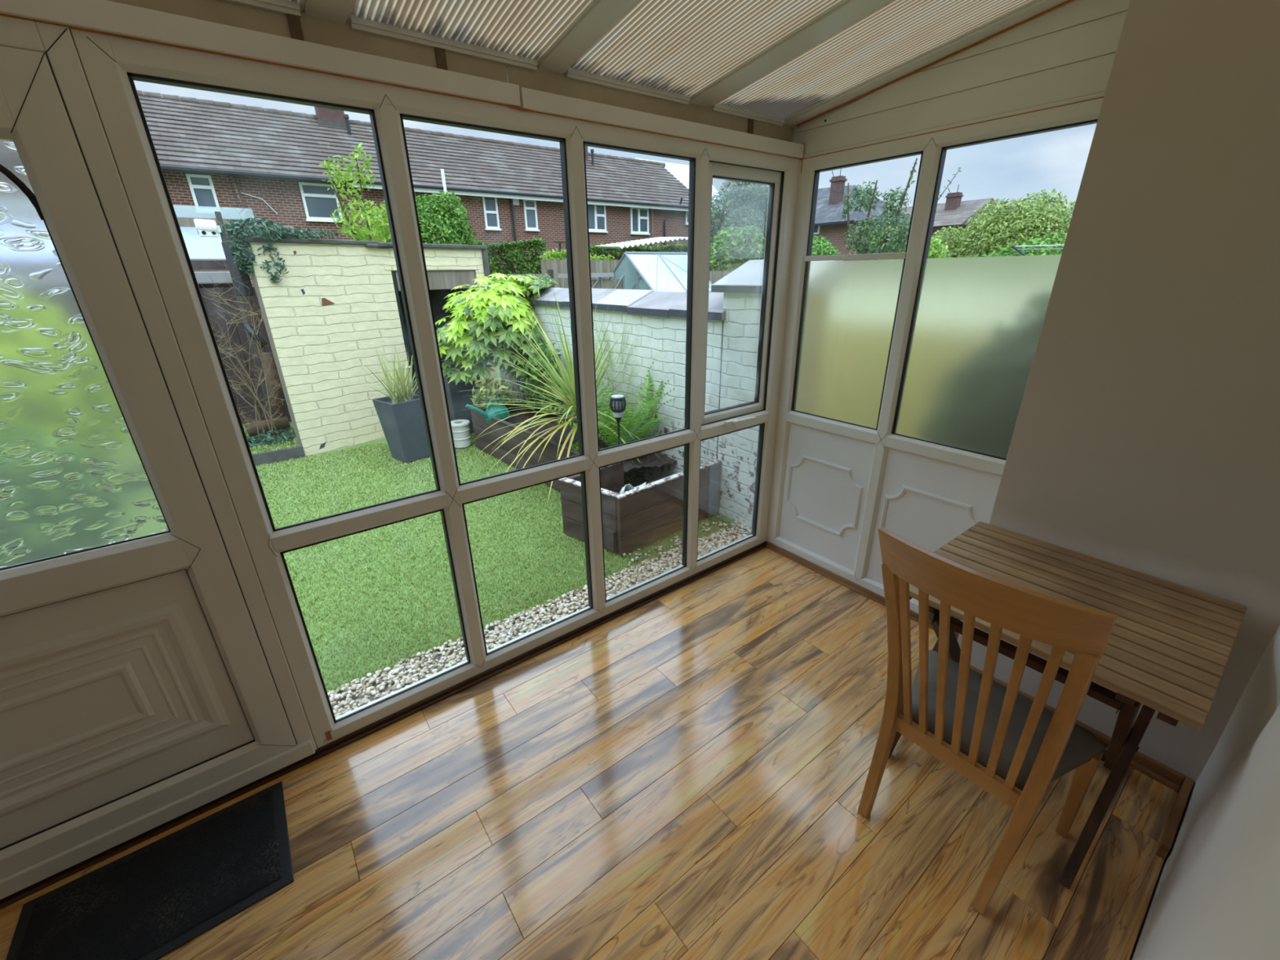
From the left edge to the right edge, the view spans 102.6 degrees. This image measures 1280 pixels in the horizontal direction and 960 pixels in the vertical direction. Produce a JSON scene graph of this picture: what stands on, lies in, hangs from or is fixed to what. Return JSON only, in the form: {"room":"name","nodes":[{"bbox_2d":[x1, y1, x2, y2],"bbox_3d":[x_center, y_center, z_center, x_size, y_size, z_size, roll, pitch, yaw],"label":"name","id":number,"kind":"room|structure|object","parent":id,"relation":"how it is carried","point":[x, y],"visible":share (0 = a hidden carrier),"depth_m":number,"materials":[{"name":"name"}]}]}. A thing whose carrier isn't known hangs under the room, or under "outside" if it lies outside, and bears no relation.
{"room":"sunroom","nodes":[
{"label":"sunroom","id":0,"kind":"room"},
{"bbox_2d":[372,392,430,462],"bbox_3d":[-2.317,-0.516,5.085,0.379,0.603,0.379,16,27,35],"label":"pot","id":1,"kind":"object","parent":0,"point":[401,418],"depth_m":4.96,"materials":[{"name":"grey plastic"}]},
{"bbox_2d":[0,546,1179,959],"bbox_3d":[-0.024,1.164,1.558,3.570,0.120,1.940,-17,27,-34],"label":"floor","id":2,"kind":"structure","parent":0,"point":[682,775],"depth_m":1.60,"materials":[{"name":"laminate"}]},
{"bbox_2d":[5,781,293,959],"bbox_3d":[-1.350,1.159,1.443,0.605,0.012,0.392,-17,27,-34],"label":"doormat","id":3,"kind":"object","parent":2,"relation":"on","point":[153,900],"visible":1,"depth_m":1.44,"materials":[{"name":"rubber"}]},
{"bbox_2d":[0,541,766,909],"bbox_3d":[-0.620,0.817,2.232,3.538,0.032,0.042,-17,27,-34],"label":"sill","id":4,"kind":"structure","parent":2,"relation":"on","point":[338,744],"depth_m":1.94,"materials":[{"name":"beige plastic"}]},
{"bbox_2d":[857,527,1117,914],"bbox_3d":[0.904,0.594,1.381,0.616,1.047,0.500,-17,27,-34],"label":"dining chair","id":5,"kind":"object","parent":2,"relation":"on","point":[1006,743],"visible":1,"depth_m":1.26,"materials":[{"name":"brown wood"}]},
{"bbox_2d":[888,520,1247,888],"bbox_3d":[1.254,0.666,1.659,0.666,0.712,0.692,-17,27,-34],"label":"table","id":6,"kind":"object","parent":2,"relation":"on","point":[1167,651],"visible":0.7,"depth_m":1.43,"materials":[{"name":"brown wood"}]},
{"bbox_2d":[223,0,1068,127],"bbox_3d":[-0.070,-1.118,0.681,3.610,0.324,2.025,-17,27,-34],"label":"ceiling","id":7,"kind":"structure","parent":0,"point":[790,63],"depth_m":1.64,"materials":[{"name":"plastic"}]},
{"bbox_2d":[69,0,794,142],"bbox_3d":[-0.664,-1.196,1.498,3.610,0.156,0.031,-17,27,-34],"label":"roof beam","id":8,"kind":"structure","parent":7,"relation":"attached to","point":[309,28],"depth_m":1.51,"materials":[{"name":"plastic"}]},
{"bbox_2d":[765,541,959,639],"bbox_3d":[1.149,0.569,2.771,0.036,0.036,1.182,-17,27,-34],"label":"baseboard","id":9,"kind":"structure","parent":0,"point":[868,593],"depth_m":2.84,"materials":[{"name":"wood"}]},
{"bbox_2d":[957,0,1279,789],"bbox_3d":[1.728,-0.297,1.471,0.280,2.800,0.940,-17,27,-34],"label":"wall","id":10,"kind":"structure","parent":0,"point":[1145,439],"depth_m":1.47,"materials":[{"name":"paint"}]},
{"bbox_2d":[969,664,1185,791],"bbox_3d":[1.555,0.890,1.944,0.035,0.050,0.720,-17,27,-34],"label":"baseboard","id":11,"kind":"structure","parent":10,"relation":"attached to","point":[1172,779],"depth_m":1.74,"materials":[{"name":"brown wood"}]},
{"bbox_2d":[1129,625,1279,959],"bbox_3d":[0.587,0.261,0.235,3.800,2.770,0.266,-17,27,-34],"label":"wall","id":12,"kind":"structure","parent":0,"point":[1215,895],"depth_m":0.95,"materials":[{"name":"paint"}]},
{"bbox_2d":[1155,776,1193,858],"bbox_3d":[1.654,1.035,1.582,0.350,0.050,0.019,-17,27,-34],"label":"baseboard","id":13,"kind":"structure","parent":12,"relation":"attached to","point":[1167,838],"depth_m":1.55,"materials":[{"name":"brown wood"}]},
{"bbox_3d":[-0.639,0.856,2.301,3.685,0.150,0.059,-17,27,-34],"label":"plinth","id":14,"kind":"object","parent":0,"visible":0},
{"bbox_2d":[0,15,316,899],"bbox_3d":[-1.608,0.124,1.190,1.036,2.068,0.098,-17,27,-34],"label":"door","id":15,"kind":"structure","parent":14,"relation":"on","point":[147,680],"depth_m":1.35,"materials":[{"name":"plastic"}]},
{"bbox_2d":[0,0,1129,747],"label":"window","id":16,"kind":"structure","parent":14,"relation":"on","point":[111,64],"depth_m":1.73,"materials":[{"name":"plastic"}]},
{"bbox_3d":[1.418,0.715,2.568,0.045,0.150,1.952,-17,27,-34],"label":"plinth","id":17,"kind":"object","parent":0,"visible":0},
{"bbox_2d":[766,97,1103,621],"bbox_3d":[1.158,-0.405,2.403,0.067,2.056,1.191,-17,27,-34],"label":"window","id":18,"kind":"structure","parent":17,"relation":"on","point":[904,381],"depth_m":2.33,"materials":[{"name":"plastic"}]},
{"label":"outside","id":19,"kind":"structure","parent":0,"visible":0},
{"bbox_2d":[332,526,749,712],"bbox_3d":[-2.693,1.573,1.192,9.620,0.275,0.368,-17,27,-34],"label":"gravel bed","id":20,"kind":"object","parent":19,"point":[360,697],"depth_m":2.56,"materials":[{"name":"white gravel"}]},
{"bbox_2d":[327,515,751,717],"bbox_3d":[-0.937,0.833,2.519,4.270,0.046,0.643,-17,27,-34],"label":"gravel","id":21,"kind":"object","parent":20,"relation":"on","point":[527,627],"visible":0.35,"depth_m":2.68,"materials":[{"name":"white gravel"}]},
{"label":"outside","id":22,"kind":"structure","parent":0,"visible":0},
{"bbox_2d":[288,365,502,424],"bbox_3d":[0.626,-8.724,26.511,90.000,0.320,80.000,-17,27,-34],"label":"ground","id":23,"kind":"structure","parent":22,"point":[498,368],"depth_m":9.54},
{"bbox_2d":[177,217,265,422],"bbox_3d":[-5.728,-1.580,5.376,3.350,2.460,0.620,-17,27,-34],"label":"lean to","id":24,"kind":"object","parent":23,"relation":"on","point":[200,250],"visible":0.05,"depth_m":5.62,"materials":[{"name":"white plastic"}]},
{"bbox_2d":[318,142,391,242],"bbox_3d":[-3.810,-3.005,7.583,0.870,3.386,0.881,4,23,11],"label":"sapling","id":25,"kind":"object","parent":23,"relation":"on","point":[365,233],"visible":0.81,"depth_m":7.08,"materials":[{"name":"green plant"}]},
{"bbox_2d":[221,236,497,457],"bbox_3d":[-3.061,-1.667,6.246,1.330,2.190,2.853,17,28,37],"label":"wall","id":26,"kind":"structure","parent":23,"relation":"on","point":[338,302],"depth_m":5.30,"materials":[{"name":"brick"}]},
{"bbox_2d":[243,321,268,347],"bbox_3d":[-3.749,-1.416,5.015,0.164,0.251,0.089,-9,24,-20],"label":"lamp","id":27,"kind":"object","parent":26,"relation":"attached to","point":[262,340],"visible":0.87,"depth_m":4.99,"materials":[{"name":"black plastic"}]},
{"bbox_2d":[252,224,293,238],"bbox_3d":[-3.555,-2.402,4.966,0.137,0.104,0.376,18,29,38],"label":"block","id":28,"kind":"object","parent":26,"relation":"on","point":[291,227],"visible":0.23,"depth_m":5.00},
{"bbox_2d":[219,217,341,283],"bbox_3d":[-3.278,-2.137,4.787,0.945,0.556,0.373,-17,27,-34],"label":"ivy","id":29,"kind":"object","parent":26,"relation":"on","point":[236,232],"visible":0.98,"depth_m":4.58,"materials":[{"name":"green plant"}]},
{"bbox_2d":[364,212,389,242],"bbox_3d":[-4.001,-2.925,8.511,0.781,2.745,0.858,9,24,22],"label":"bushy shrub","id":30,"kind":"object","parent":23,"relation":"on","point":[371,224],"visible":0.02,"depth_m":7.91,"materials":[{"name":"green plant"}]},
{"bbox_2d":[136,89,688,287],"bbox_3d":[-9.689,-11.158,21.793,27.895,8.580,8.035,-17,27,-34],"label":"house","id":31,"kind":"structure","parent":23,"relation":"on","point":[213,156],"depth_m":18.66,"materials":[{"name":"red brick"}]},
{"bbox_2d":[390,191,478,244],"bbox_3d":[-3.216,-3.006,8.337,1.288,3.005,1.015,-5,22,-9],"label":"bushy shrub","id":32,"kind":"object","parent":23,"relation":"on","point":[456,231],"visible":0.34,"depth_m":7.81,"materials":[{"name":"green plant"}]},
{"bbox_2d":[471,235,546,288],"bbox_3d":[-4.224,-6.082,16.078,2.732,2.818,1.364,-17,27,-34],"label":"hedge","id":33,"kind":"object","parent":23,"relation":"on","point":[501,260],"visible":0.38,"depth_m":15.65,"materials":[{"name":"green plant"}]},
{"bbox_2d":[511,269,554,287],"bbox_3d":[-2.300,-3.665,11.286,0.980,1.780,0.100,-17,27,-34],"label":"fence panel","id":34,"kind":"object","parent":23,"relation":"on","point":[549,272],"visible":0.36,"depth_m":11.14,"materials":[{"name":"wood"}]},
{"bbox_2d":[553,241,565,260],"bbox_3d":[-2.929,-7.472,19.374,0.480,2.770,0.480,-17,27,-34],"label":"satellite dish","id":35,"kind":"object","parent":23,"relation":"on","point":[559,242],"visible":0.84,"depth_m":18.84,"materials":[{"name":"grey metal"}]},
{"bbox_2d":[538,248,614,260],"bbox_3d":[-1.900,-5.779,15.746,2.320,2.406,1.029,-17,27,-34],"label":"hedge","id":36,"kind":"object","parent":23,"relation":"on","point":[562,253],"visible":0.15,"depth_m":14.71,"materials":[{"name":"green plant"}]},
{"bbox_2d":[540,259,629,289],"bbox_3d":[-1.428,-4.997,14.202,2.750,2.030,0.080,-17,27,-34],"label":"fence","id":37,"kind":"object","parent":23,"relation":"on","point":[604,265],"visible":0.23,"depth_m":13.99,"materials":[{"name":"brown wood"}]},
{"bbox_2d":[557,272,624,288],"bbox_3d":[-0.750,-2.515,8.496,0.994,1.700,0.440,-17,27,-34],"label":"frame","id":38,"kind":"object","parent":23,"relation":"on","point":[602,283],"visible":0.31,"depth_m":8.16,"materials":[{"name":"metal"}]},
{"bbox_2d":[589,240,713,292],"bbox_3d":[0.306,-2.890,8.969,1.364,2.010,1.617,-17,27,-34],"label":"greenhouse","id":39,"kind":"object","parent":23,"relation":"on","point":[660,255],"visible":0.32,"depth_m":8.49,"materials":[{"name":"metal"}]},
{"bbox_2d":[595,236,711,260],"bbox_3d":[0.516,-6.701,17.295,3.822,2.805,1.301,-17,27,-34],"label":"shelter","id":40,"kind":"object","parent":23,"relation":"on","point":[624,245],"visible":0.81,"depth_m":16.23,"materials":[{"name":"white plastic"}]},
{"bbox_2d":[635,158,733,269],"bbox_3d":[1.874,-16.495,34.602,5.300,8.500,7.800,-17,27,-34],"label":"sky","id":41,"kind":"structure","parent":23,"relation":"on","point":[680,171],"depth_m":32.86,"materials":[{"name":"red brick"}]},
{"bbox_2d":[670,271,732,292],"bbox_3d":[2.717,-4.420,13.058,5.100,1.700,0.030,-17,27,-34],"label":"fence","id":42,"kind":"object","parent":23,"relation":"on","point":[714,276],"visible":0.09,"depth_m":11.61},
{"bbox_2d":[674,241,764,271],"bbox_3d":[2.969,-6.126,16.295,4.827,2.622,1.591,-17,27,-34],"label":"bush","id":43,"kind":"object","parent":23,"relation":"on","point":[740,252],"visible":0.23,"depth_m":15.31,"materials":[{"name":"green plant"}]},
{"bbox_2d":[711,224,764,268],"bbox_3d":[3.633,-7.432,18.564,2.912,3.316,1.404,-17,27,-34],"label":"bush","id":44,"kind":"object","parent":23,"relation":"on","point":[748,237],"visible":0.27,"depth_m":17.68,"materials":[{"name":"green plant"}]},
{"bbox_2d":[710,179,768,255],"bbox_3d":[4.842,-10.773,23.730,5.289,5.589,3.861,-17,27,-34],"label":"tree","id":45,"kind":"object","parent":23,"relation":"on","point":[745,211],"visible":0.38,"depth_m":22.73,"materials":[{"name":"green plant"}]},
{"bbox_2d":[811,235,840,256],"bbox_3d":[4.179,-4.589,12.548,1.434,2.555,1.206,-17,27,-34],"label":"shrub","id":46,"kind":"object","parent":23,"relation":"on","point":[820,246],"visible":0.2,"depth_m":11.85,"materials":[{"name":"green plant"}]},
{"bbox_2d":[813,169,910,261],"bbox_3d":[11.869,-15.719,33.356,7.950,7.707,9.200,-17,27,-34],"label":"house","id":47,"kind":"structure","parent":23,"relation":"on","point":[828,224],"depth_m":29.52,"materials":[{"name":"red brick"}]},
{"bbox_2d":[840,158,917,260],"bbox_3d":[3.259,-2.788,7.315,0.737,2.979,1.165,-17,27,-34],"label":"tree","id":48,"kind":"object","parent":23,"relation":"on","point":[892,246],"visible":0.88,"depth_m":6.91,"materials":[{"name":"green plant"}]},
{"bbox_2d":[869,222,948,260],"bbox_3d":[3.972,-2.658,7.929,0.580,2.455,1.172,-17,27,-34],"label":"young shrub","id":49,"kind":"object","parent":23,"relation":"on","point":[932,252],"visible":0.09,"depth_m":7.32,"materials":[{"name":"green plant"}]},
{"bbox_2d":[901,184,997,248],"bbox_3d":[21.269,-19.620,42.812,8.600,7.550,13.500,-17,27,-34],"label":"house","id":50,"kind":"structure","parent":23,"relation":"on","point":[955,212],"depth_m":36.98,"materials":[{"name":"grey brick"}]},
{"bbox_2d":[937,167,961,199],"bbox_3d":[3.693,-2.502,6.827,0.041,2.805,0.524,-17,27,-34],"label":"shoot","id":51,"kind":"object","parent":23,"relation":"on","point":[958,167],"visible":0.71,"depth_m":6.24,"materials":[{"name":"green plant"}]},
{"bbox_2d":[931,188,1075,257],"bbox_3d":[7.006,-4.070,10.443,1.963,3.095,2.930,-11,24,-23],"label":"round tree","id":52,"kind":"object","parent":23,"relation":"on","point":[1013,226],"visible":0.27,"depth_m":9.43,"materials":[{"name":"green plant"}]},
{"bbox_2d":[974,231,1066,257],"bbox_3d":[4.577,-1.833,6.273,0.942,2.155,1.456,-12,24,-24],"label":"leafy bush","id":53,"kind":"object","parent":23,"relation":"on","point":[1007,251],"visible":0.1,"depth_m":5.82,"materials":[{"name":"green plant"}]},
{"bbox_2d":[1011,244,1063,255],"bbox_3d":[3.601,-0.875,4.061,0.028,1.870,1.567,-17,27,-34],"label":"roof","id":54,"kind":"object","parent":23,"relation":"on","point":[1013,246],"visible":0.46,"depth_m":4.18,"materials":[{"name":"silver metal"}]},
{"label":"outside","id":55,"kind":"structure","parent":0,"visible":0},
{"bbox_2d":[255,432,736,693],"bbox_3d":[-2.934,0.650,3.459,12.200,0.288,3.820,-17,27,-34],"label":"lawn","id":56,"kind":"structure","parent":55,"point":[324,651],"depth_m":3.32,"materials":[{"name":"green plant"}]},
{"bbox_2d":[346,343,430,462],"bbox_3d":[-2.350,-0.782,5.011,0.880,1.153,0.725,-10,24,-21],"label":"potted grass","id":57,"kind":"object","parent":56,"relation":"on","point":[400,414],"depth_m":4.94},
{"bbox_2d":[450,419,471,448],"bbox_3d":[-1.914,-0.491,5.464,0.224,0.260,0.224,-17,27,-34],"label":"bucket","id":58,"kind":"object","parent":56,"relation":"on","point":[460,428],"visible":0.84,"depth_m":5.40,"materials":[{"name":"white plastic"}]},
{"bbox_2d":[435,272,557,433],"bbox_3d":[-1.641,-1.359,5.654,1.465,1.717,1.249,0,22,2],"label":"leafy shrub","id":59,"kind":"object","parent":56,"relation":"on","point":[485,313],"visible":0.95,"depth_m":5.19,"materials":[{"name":"green plant"}]},
{"bbox_2d":[440,358,480,433],"bbox_3d":[-2.080,-0.947,5.865,0.409,0.808,0.409,18,28,38],"label":"pot","id":60,"kind":"object","parent":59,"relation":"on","point":[457,402],"depth_m":5.70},
{"bbox_2d":[557,473,584,541],"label":"planter","id":61,"kind":"object","parent":56,"relation":"on","point":[570,486],"depth_m":3.48,"materials":[{"name":"wood"}]},
{"bbox_2d":[471,399,676,491],"bbox_3d":[-0.729,-0.316,4.777,0.857,0.414,2.285,-17,27,-34],"label":"bed","id":62,"kind":"object","parent":56,"relation":"on","point":[480,424],"visible":0.39,"depth_m":4.81,"materials":[{"name":"soil"}]},
{"bbox_2d":[466,398,510,424],"bbox_3d":[-1.472,-0.642,4.987,0.196,0.273,0.379,16,27,35],"label":"watering can","id":63,"kind":"object","parent":62,"relation":"on","point":[498,414],"visible":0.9,"depth_m":4.98,"materials":[{"name":"teal plastic"}]},
{"bbox_2d":[470,375,516,409],"bbox_3d":[-1.494,-0.831,5.226,0.478,0.485,0.321,-17,27,-34],"label":"variegated shrub","id":64,"kind":"object","parent":62,"relation":"on","point":[486,393],"visible":0.75,"depth_m":5.14,"materials":[{"name":"green plant"}]},
{"bbox_2d":[516,374,526,413],"bbox_3d":[-1.233,-0.898,5.457,0.122,0.444,0.122,-17,27,-34],"label":"torch","id":65,"kind":"object","parent":62,"relation":"on","point":[519,377],"visible":0.43,"depth_m":5.38,"materials":[{"name":"black plastic"}]},
{"bbox_2d":[518,377,524,390],"bbox_3d":[-1.235,-1.021,5.407,0.088,0.130,0.088,-17,27,-34],"label":"diffuser","id":66,"kind":"object","parent":65,"relation":"attached to","point":[521,383],"depth_m":5.36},
{"bbox_2d":[520,342,564,413],"bbox_3d":[-1.007,-1.013,5.207,0.432,0.745,0.753,-17,27,-34],"label":"shrub","id":67,"kind":"object","parent":62,"relation":"on","point":[523,375],"visible":0.52,"depth_m":5.10,"materials":[{"name":"green plant"}]},
{"bbox_2d":[457,287,669,501],"bbox_3d":[-0.803,-0.786,4.151,1.423,1.513,2.005,-17,27,-34],"label":"cordyline","id":68,"kind":"object","parent":62,"relation":"on","point":[571,405],"visible":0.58,"depth_m":4.22,"materials":[{"name":"green plant"}]},
{"bbox_2d":[570,440,603,450],"bbox_3d":[-0.453,-0.227,4.216,0.290,0.167,0.366,-17,27,-34],"label":"groundcover","id":69,"kind":"object","parent":62,"relation":"on","point":[575,446],"visible":0.11,"depth_m":4.21,"materials":[{"name":"green plant"}]},
{"bbox_2d":[545,360,675,446],"bbox_3d":[-0.227,-0.521,4.010,0.877,0.749,1.243,-17,27,-34],"label":"fern","id":70,"kind":"object","parent":62,"relation":"on","point":[639,428],"visible":0.64,"depth_m":4.08,"materials":[{"name":"green plant"}]},
{"bbox_2d":[609,394,626,444],"bbox_3d":[-0.161,-0.351,3.888,0.122,0.579,0.122,-5,22,-9],"label":"torch","id":71,"kind":"object","parent":62,"relation":"on","point":[617,403],"visible":1,"depth_m":3.78,"materials":[{"name":"black plastic"}]},
{"bbox_2d":[612,400,623,417],"bbox_3d":[-0.164,-0.537,3.813,0.088,0.130,0.088,-17,27,-34],"label":"diffuser","id":72,"kind":"object","parent":71,"relation":"attached to","point":[617,405],"depth_m":3.77,"materials":[{"name":"plastic"}]},
{"bbox_2d":[612,406,623,422],"bbox_3d":[-0.163,-0.488,3.833,0.104,0.125,0.104,-17,27,-34],"label":"cup","id":73,"kind":"object","parent":71,"relation":"on","point":[618,411],"depth_m":3.79,"materials":[{"name":"plastic"}]},
{"bbox_2d":[600,462,683,555],"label":"planter","id":74,"kind":"object","parent":56,"relation":"on","point":[643,515],"depth_m":3.37,"materials":[{"name":"wood"}]},
{"bbox_2d":[619,482,645,493],"bbox_3d":[-0.109,0.076,3.435,0.267,0.168,0.199,14,26,32],"label":"liner","id":75,"kind":"object","parent":74,"relation":"in","point":[627,487],"visible":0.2,"depth_m":3.35,"materials":[{"name":"white plastic"}]},
{"bbox_2d":[623,454,665,467],"bbox_3d":[0.011,-0.040,3.976,0.712,0.161,0.920,-17,27,-34],"label":"clod","id":76,"kind":"object","parent":74,"relation":"in","point":[633,461],"visible":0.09,"depth_m":4.05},
{"bbox_2d":[499,259,843,528],"bbox_3d":[-0.392,-1.090,5.014,0.394,1.868,4.778,-17,27,-34],"label":"wall","id":77,"kind":"structure","parent":56,"relation":"on","point":[660,317],"depth_m":3.86,"materials":[{"name":"white brick"}]},
{"bbox_2d":[698,459,721,520],"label":"planter","id":78,"kind":"object","parent":56,"relation":"on","point":[710,473],"depth_m":3.74,"materials":[{"name":"white plastic"}]},
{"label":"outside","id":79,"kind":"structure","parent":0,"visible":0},
{"bbox_2d":[248,407,481,456],"bbox_3d":[-4.421,-0.241,5.580,6.620,0.388,1.640,-17,27,-34],"label":"terrace","id":80,"kind":"object","parent":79,"point":[383,440],"visible":0.09,"depth_m":5.69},
{"bbox_2d":[195,207,284,439],"bbox_3d":[-3.828,-1.480,5.089,1.650,2.256,1.340,-5,22,-9],"label":"shrub","id":81,"kind":"object","parent":80,"relation":"on","point":[248,377],"visible":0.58,"depth_m":5.19,"materials":[{"name":"brown plant"}]},
{"bbox_2d":[214,211,272,417],"bbox_3d":[-4.201,-1.627,5.512,0.085,2.241,0.060,-17,27,-34],"label":"post","id":82,"kind":"object","parent":80,"relation":"on","point":[218,214],"visible":0.44,"depth_m":5.51,"materials":[{"name":"wood"}]},
{"bbox_2d":[193,218,222,236],"bbox_3d":[-4.236,-2.473,5.031,0.192,0.160,0.156,-17,27,-34],"label":"security camera","id":83,"kind":"object","parent":82,"relation":"attached to","point":[208,228],"visible":0.99,"depth_m":4.98,"materials":[{"name":"white plastic"}]},
{"bbox_2d":[199,287,291,423],"bbox_3d":[-5.540,-1.098,5.246,3.275,1.560,0.080,-17,27,-34],"label":"fence","id":84,"kind":"object","parent":80,"relation":"on","point":[211,309],"visible":0.11,"depth_m":5.83,"materials":[{"name":"brown wood"}]},
{"bbox_2d":[244,416,289,436],"bbox_3d":[-4.093,-0.588,5.638,0.140,0.156,0.390,20,30,41],"label":"log","id":85,"kind":"object","parent":80,"relation":"on","point":[282,422],"visible":0.68,"depth_m":5.59,"materials":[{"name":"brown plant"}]},
{"bbox_2d":[245,427,296,447],"bbox_3d":[-3.905,-0.470,5.450,0.560,0.164,0.436,-17,27,-34],"label":"ivy","id":86,"kind":"object","parent":80,"relation":"on","point":[252,441],"visible":0.82,"depth_m":5.37,"materials":[{"name":"green plant"}]},
{"bbox_2d":[242,421,299,453],"bbox_3d":[-5.465,-0.092,4.689,3.954,0.040,1.483,-17,27,-34],"label":"grass","id":87,"kind":"structure","parent":80,"relation":"on","point":[266,447],"depth_m":5.25,"materials":[{"name":"green plant"}]},
{"bbox_2d":[261,351,286,430],"bbox_3d":[-4.073,-0.973,5.710,0.199,0.873,0.120,-3,22,-4],"label":"log","id":88,"kind":"object","parent":80,"relation":"on","point":[268,354],"visible":0.63,"depth_m":5.65,"materials":[{"name":"brown wood"}]},
{"bbox_2d":[252,445,304,466],"bbox_3d":[-5.015,0.214,4.194,3.915,0.204,0.038,-17,27,-34],"label":"kerb","id":89,"kind":"object","parent":80,"relation":"on","point":[286,454],"visible":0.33,"depth_m":5.13,"materials":[{"name":"stone"}]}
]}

